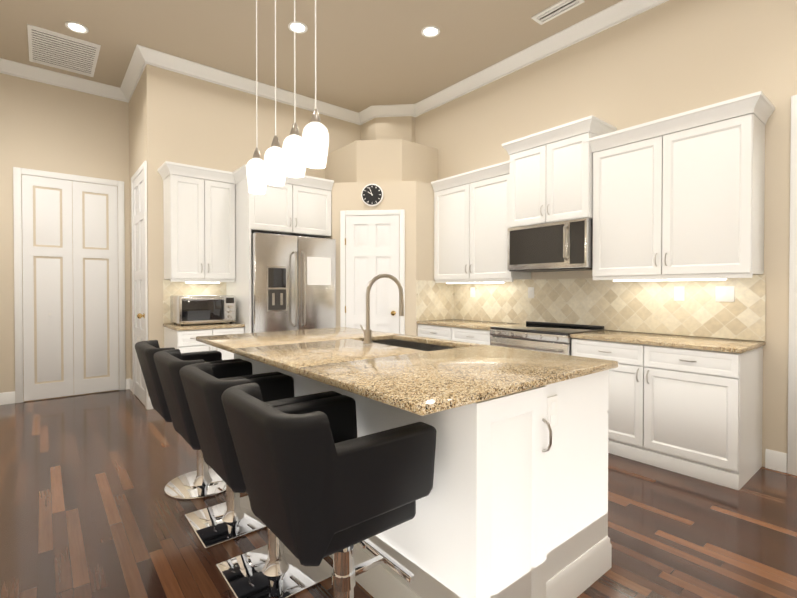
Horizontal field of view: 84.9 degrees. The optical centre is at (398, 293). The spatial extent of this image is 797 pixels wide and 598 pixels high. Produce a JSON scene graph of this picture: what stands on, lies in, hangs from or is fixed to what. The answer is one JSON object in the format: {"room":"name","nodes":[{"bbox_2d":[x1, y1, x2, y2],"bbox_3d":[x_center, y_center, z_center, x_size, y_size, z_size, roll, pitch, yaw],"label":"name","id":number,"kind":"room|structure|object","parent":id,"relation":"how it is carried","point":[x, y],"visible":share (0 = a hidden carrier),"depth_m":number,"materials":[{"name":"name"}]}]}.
{"room":"kitchen","nodes":[
{"label":"kitchen","id":0,"kind":"room"},
{"bbox_2d":[0,73,127,401],"bbox_3d":[-4.291,-0.674,5.050,2.243,3.820,0.120,-1,1,-39],"label":"wall","id":1,"kind":"structure","parent":0,"point":[44,127],"depth_m":5.13,"materials":[{"name":"beige paint"}]},
{"bbox_2d":[0,391,14,404],"bbox_3d":[-4.720,1.173,4.634,0.967,0.135,0.014,-1,1,-39],"label":"baseboard","id":2,"kind":"structure","parent":1,"relation":"attached to","point":[5,397],"depth_m":4.89,"materials":[{"name":"white wood"}]},
{"bbox_2d":[0,58,129,102],"bbox_3d":[-4.224,-2.520,4.940,2.013,0.125,0.105,-1,1,-39],"label":"crown molding","id":3,"kind":"structure","parent":1,"relation":"attached to","point":[8,67],"depth_m":5.12,"materials":[{"name":"white wood"}]},
{"bbox_2d":[13,167,125,402],"bbox_3d":[-3.932,-0.101,5.266,1.067,2.670,0.064,-1,1,-39],"label":"double door","id":4,"kind":"structure","parent":1,"relation":"attached to","point":[48,298],"depth_m":5.23,"materials":[{"name":"white wood"}]},
{"bbox_2d":[128,71,143,378],"bbox_3d":[-3.070,-0.676,5.234,0.120,3.820,1.080,-1,1,-39],"label":"wall","id":5,"kind":"structure","parent":0,"point":[136,103],"depth_m":5.45,"materials":[{"name":"beige paint"}]},
{"bbox_2d":[127,378,132,391],"bbox_3d":[-3.386,1.164,5.527,0.023,0.135,0.318,-1,1,-39],"label":"baseboard","id":6,"kind":"structure","parent":5,"relation":"attached to","point":[129,381],"depth_m":5.59,"materials":[{"name":"white wood"}]},
{"bbox_2d":[120,58,145,99],"bbox_3d":[-3.091,-2.521,5.062,0.105,0.125,1.110,-1,1,-39],"label":"crown molding","id":7,"kind":"structure","parent":5,"relation":"attached to","point":[133,74],"depth_m":5.13,"materials":[{"name":"white wood"}]},
{"bbox_2d":[131,161,147,408],"bbox_3d":[-3.004,-0.096,5.020,0.106,2.666,0.926,-1,1,-39],"label":"door","id":8,"kind":"structure","parent":5,"relation":"attached to","point":[139,258],"depth_m":5.00,"materials":[{"name":"white wood"}]},
{"bbox_2d":[144,64,360,396],"bbox_3d":[-1.499,-0.681,5.710,3.157,3.820,0.132,-1,1,-39],"label":"wall","id":9,"kind":"structure","parent":0,"point":[188,120],"depth_m":4.96,"materials":[{"name":"beige paint"}]},
{"bbox_2d":[162,161,237,280],"bbox_3d":[-2.202,-0.756,4.837,0.659,1.190,0.347,-1,1,-39],"label":"upper cabinet","id":10,"kind":"object","parent":9,"relation":"attached to","point":[214,219],"depth_m":4.68,"materials":[{"name":"white wood"}]},
{"bbox_2d":[132,45,361,124],"bbox_3d":[-1.621,-2.525,5.436,2.856,0.125,0.130,-1,1,-39],"label":"crown molding","id":11,"kind":"structure","parent":9,"relation":"attached to","point":[141,55],"depth_m":5.18,"materials":[{"name":"white wood"}]},
{"bbox_2d":[234,165,333,237],"bbox_3d":[-1.430,-1.025,5.214,1.009,0.660,0.737,-1,1,-39],"label":"upper cabinet","id":12,"kind":"object","parent":9,"relation":"attached to","point":[302,206],"depth_m":4.90,"materials":[{"name":"white wood"}]},
{"bbox_2d":[0,0,621,112],"bbox_3d":[0.342,-2.608,2.635,6.630,0.100,9.690,-1,1,-39],"label":"ceiling","id":13,"kind":"structure","parent":0,"point":[369,53],"depth_m":4.36,"materials":[{"name":"beige paint"}]},
{"bbox_2d":[27,24,100,76],"bbox_3d":[-3.579,-2.573,4.662,0.580,0.012,0.850,-1,1,-39],"label":"ceiling vent","id":14,"kind":"object","parent":13,"relation":"in","point":[60,51],"visible":0.98,"depth_m":4.62,"materials":[{"name":"white metal"}]},
{"bbox_2d":[65,21,88,33],"bbox_3d":[-3.103,-2.568,4.206,0.184,0.011,0.184,-1,1,-39],"label":"recessed light","id":15,"kind":"object","parent":13,"relation":"in","point":[77,27],"visible":1,"depth_m":4.20,"materials":[{"name":"white"}]},
{"bbox_2d":[288,21,307,32],"bbox_3d":[-0.971,-2.568,4.204,0.184,0.011,0.184,-1,1,-39],"label":"recessed light","id":16,"kind":"object","parent":13,"relation":"in","point":[300,27],"visible":0.96,"depth_m":4.20,"materials":[{"name":"white"}]},
{"bbox_2d":[421,26,439,37],"bbox_3d":[0.315,-2.569,4.273,0.184,0.011,0.184,-1,1,-39],"label":"recessed light","id":17,"kind":"object","parent":13,"relation":"in","point":[430,31],"visible":1,"depth_m":4.27,"materials":[{"name":"white"}]},
{"bbox_2d":[531,0,584,24],"bbox_3d":[1.432,-2.565,3.933,0.160,0.012,0.430,-1,1,-39],"label":"ceiling vent","id":18,"kind":"object","parent":13,"relation":"in","point":[553,11],"visible":0.96,"depth_m":3.94,"materials":[{"name":"white metal"}]},
{"bbox_3d":[-0.683,-2.541,2.555,0.120,0.028,1.020,-1,1,-39],"label":"pendant light","id":19,"kind":"object","parent":13,"relation":"attached to","visible":0},
{"bbox_2d":[246,0,266,193],"bbox_3d":[-0.936,-1.599,2.875,0.138,1.862,0.138,-1,1,-39],"label":"pendant light","id":20,"kind":"object","parent":19,"relation":"hanging from","point":[256,176],"visible":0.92,"depth_m":2.84,"materials":[{"name":"white glass"}]},
{"bbox_2d":[264,0,285,185],"bbox_3d":[-0.746,-1.597,2.642,0.138,1.862,0.138,-1,1,-39],"label":"pendant light","id":21,"kind":"object","parent":19,"relation":"hanging from","point":[274,167],"visible":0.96,"depth_m":2.60,"materials":[{"name":"white glass"}]},
{"bbox_2d":[282,0,305,177],"bbox_3d":[-0.581,-1.595,2.441,0.138,1.862,0.138,-1,1,-39],"label":"pendant light","id":22,"kind":"object","parent":19,"relation":"hanging from","point":[293,158],"visible":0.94,"depth_m":2.40,"materials":[{"name":"white glass"}]},
{"bbox_2d":[302,0,328,168],"bbox_3d":[-0.429,-1.593,2.255,0.138,1.862,0.138,-1,1,-39],"label":"pendant light","id":23,"kind":"object","parent":19,"relation":"hanging from","point":[315,136],"visible":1,"depth_m":2.22,"materials":[{"name":"white glass"}]},
{"bbox_2d":[325,116,444,335],"bbox_3d":[-0.285,-0.680,5.684,1.350,3.820,1.467,-1,1,-39],"label":"wall","id":24,"kind":"structure","parent":0,"point":[393,160],"depth_m":5.31,"materials":[{"name":"beige paint"}]},
{"bbox_2d":[361,184,382,205],"bbox_3d":[-0.312,-1.175,5.168,0.266,0.266,0.035,0,1,6],"label":"clock","id":25,"kind":"object","parent":24,"relation":"attached to","point":[371,194],"visible":1,"depth_m":5.16,"materials":[{"name":"black plastic"}]},
{"bbox_2d":[340,209,404,334],"bbox_3d":[-0.311,0.119,5.190,0.558,2.232,0.558,-1,1,-39],"label":"door","id":26,"kind":"structure","parent":24,"relation":"attached to","point":[372,245],"depth_m":5.19,"materials":[{"name":"white wood"}]},
{"bbox_2d":[0,389,796,597],"bbox_3d":[0.342,1.312,2.678,6.630,0.100,9.690,-1,1,-39],"label":"floor","id":27,"kind":"structure","parent":0,"point":[89,508],"depth_m":2.41,"materials":[{"name":"brown wood"}]},
{"bbox_2d":[135,340,242,499],"bbox_3d":[-1.352,0.785,2.845,0.585,0.950,0.567,-1,1,-39],"label":"stool","id":28,"kind":"object","parent":27,"relation":"on","point":[203,480],"visible":0.5,"depth_m":2.77,"materials":[{"name":"black leather"}]},
{"bbox_2d":[163,322,244,359],"bbox_3d":[-2.112,0.783,4.732,0.675,0.914,0.649,-1,1,-39],"label":"base cabinet","id":29,"kind":"object","parent":27,"relation":"on","point":[182,339],"visible":0.33,"depth_m":4.47,"materials":[{"name":"white painted wood"},{"name":"brushed nickel"}]},
{"bbox_2d":[170,295,235,325],"bbox_3d":[-2.111,0.169,4.728,0.570,0.310,0.451,-1,1,-39],"label":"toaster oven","id":30,"kind":"object","parent":29,"relation":"on","point":[194,309],"visible":1,"depth_m":4.58,"materials":[{"name":"silver plastic"}]},
{"bbox_2d":[153,349,282,548],"bbox_3d":[-0.989,0.790,2.392,0.565,0.950,0.567,-1,1,-39],"label":"stool","id":31,"kind":"object","parent":27,"relation":"on","point":[233,516],"visible":0.5,"depth_m":2.32,"materials":[{"name":"black leather"}]},
{"bbox_2d":[179,362,341,597],"bbox_3d":[-0.622,0.795,1.943,0.565,0.950,0.567,-1,1,-39],"label":"stool","id":32,"kind":"object","parent":27,"relation":"on","point":[274,568],"visible":0.52,"depth_m":1.87,"materials":[{"name":"black leather"}]},
{"bbox_2d":[251,232,335,332],"bbox_3d":[-1.356,0.293,5.152,0.975,1.885,0.892,-1,1,-39],"label":"refrigerator","id":33,"kind":"object","parent":27,"relation":"on","point":[293,282],"visible":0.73,"depth_m":4.80,"materials":[{"name":"silver metal"}]},
{"bbox_2d":[221,383,436,597],"bbox_3d":[-0.247,0.800,1.500,0.585,0.950,0.567,-1,1,-39],"label":"stool","id":34,"kind":"object","parent":27,"relation":"on","point":[321,480],"visible":1,"depth_m":1.29,"materials":[{"name":"black leather"}]},
{"bbox_2d":[234,355,616,597],"bbox_3d":[-0.106,0.799,2.593,0.975,0.928,2.359,-1,1,-39],"label":"kitchen island","id":35,"kind":"object","parent":27,"relation":"on","point":[513,503],"depth_m":1.62,"materials":[{"name":"white wood"}]},
{"bbox_2d":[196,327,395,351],"bbox_3d":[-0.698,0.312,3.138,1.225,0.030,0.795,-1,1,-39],"label":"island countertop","id":36,"kind":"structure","parent":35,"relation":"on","point":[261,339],"depth_m":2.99,"materials":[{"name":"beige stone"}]},
{"bbox_2d":[372,335,455,350],"bbox_3d":[0.058,0.460,2.747,0.410,0.282,0.810,-1,1,-39],"label":"sink","id":37,"kind":"object","parent":36,"relation":"in","point":[392,339],"depth_m":2.98,"materials":[{"name":"grey metal"}]},
{"bbox_2d":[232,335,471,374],"bbox_3d":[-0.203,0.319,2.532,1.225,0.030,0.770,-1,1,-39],"label":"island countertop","id":38,"kind":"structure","parent":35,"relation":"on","point":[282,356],"depth_m":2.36,"materials":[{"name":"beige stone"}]},
{"bbox_2d":[360,274,403,343],"bbox_3d":[-0.123,0.086,2.751,0.273,0.427,0.188,-1,1,-39],"label":"faucet","id":39,"kind":"object","parent":38,"relation":"on","point":[367,331],"visible":1,"depth_m":2.66,"materials":[{"name":"silver metal"}]},
{"bbox_2d":[296,343,617,418],"bbox_3d":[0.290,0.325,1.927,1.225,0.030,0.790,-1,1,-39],"label":"island countertop","id":40,"kind":"structure","parent":35,"relation":"on","point":[422,384],"depth_m":1.71,"materials":[{"name":"beige stone"}]},
{"bbox_2d":[490,321,603,354],"bbox_3d":[1.380,0.771,4.146,0.701,0.950,0.822,-1,1,-39],"label":"range","id":41,"kind":"object","parent":27,"relation":"on","point":[549,337],"visible":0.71,"depth_m":3.97,"materials":[{"name":"silver metal"}]},
{"bbox_2d":[417,319,765,489],"bbox_3d":[1.428,0.789,4.152,0.649,0.914,3.093,-1,1,-39],"label":"base cabinet","id":42,"kind":"object","parent":27,"relation":"on","point":[691,406],"visible":0.58,"depth_m":3.08,"materials":[{"name":"painted wood"},{"name":"brushed nickel"}]},
{"bbox_2d":[416,280,451,320],"bbox_3d":[0.452,0.076,5.340,0.615,0.481,0.012,-1,1,-39],"label":"backsplash","id":43,"kind":"structure","parent":0,"point":[433,300],"depth_m":5.31,"materials":[{"name":"beige tile"}]},
{"bbox_2d":[415,0,796,466],"bbox_3d":[2.014,-0.663,4.022,0.132,3.820,9.690,-1,1,-39],"label":"wall","id":44,"kind":"structure","parent":0,"point":[668,58],"depth_m":3.69,"materials":[{"name":"beige paint"}]},
{"bbox_2d":[470,287,474,296],"bbox_3d":[0.899,-0.021,5.282,0.009,0.118,0.075,-1,1,-39],"label":"electrical outlet","id":45,"kind":"object","parent":44,"relation":"attached to","point":[472,291],"visible":1,"depth_m":5.28,"materials":[{"name":"white plastic"}]},
{"bbox_2d":[360,0,668,123],"bbox_3d":[2.203,-2.502,3.266,0.532,0.125,8.069,-1,1,-39],"label":"crown molding","id":46,"kind":"structure","parent":44,"relation":"attached to","point":[588,27],"depth_m":4.64,"materials":[{"name":"white wood"}]},
{"bbox_2d":[528,287,533,297],"bbox_3d":[1.415,-0.014,4.652,0.008,0.118,0.075,-1,1,-39],"label":"electrical outlet","id":47,"kind":"object","parent":44,"relation":"attached to","point":[530,292],"visible":1,"depth_m":4.65,"materials":[{"name":"white plastic"}]},
{"bbox_2d":[431,91,774,283],"bbox_3d":[1.518,-0.813,4.181,0.451,1.403,3.130,-1,1,-39],"label":"upper cabinet","id":48,"kind":"object","parent":44,"relation":"attached to","point":[678,197],"visible":1,"depth_m":3.53,"materials":[{"name":"white wood"}]},
{"bbox_2d":[507,218,592,271],"bbox_3d":[1.501,-0.442,4.183,0.481,0.435,0.827,-1,1,-39],"label":"microwave","id":49,"kind":"object","parent":48,"relation":"attached to","point":[567,245],"visible":0.9,"depth_m":4.00,"materials":[{"name":"silver metal"}]},
{"bbox_2d":[674,286,684,300],"bbox_3d":[2.299,-0.003,3.569,0.008,0.118,0.075,-1,1,-39],"label":"electrical outlet","id":50,"kind":"object","parent":44,"relation":"attached to","point":[679,293],"visible":1,"depth_m":3.56,"materials":[{"name":"white plastic"}]},
{"bbox_2d":[715,286,734,301],"bbox_3d":[2.494,0.000,3.330,0.009,0.118,0.120,-1,1,-39],"label":"light switch","id":51,"kind":"object","parent":44,"relation":"attached to","point":[724,293],"visible":1,"depth_m":3.33,"materials":[{"name":"white plastic"}]},
{"bbox_2d":[787,95,796,475],"bbox_3d":[3.129,-0.054,2.668,0.160,2.633,1.088,-1,1,-39],"label":"door frame","id":52,"kind":"structure","parent":44,"relation":"attached to","point":[792,416],"depth_m":3.02,"materials":[{"name":"white wood"}]}
]}

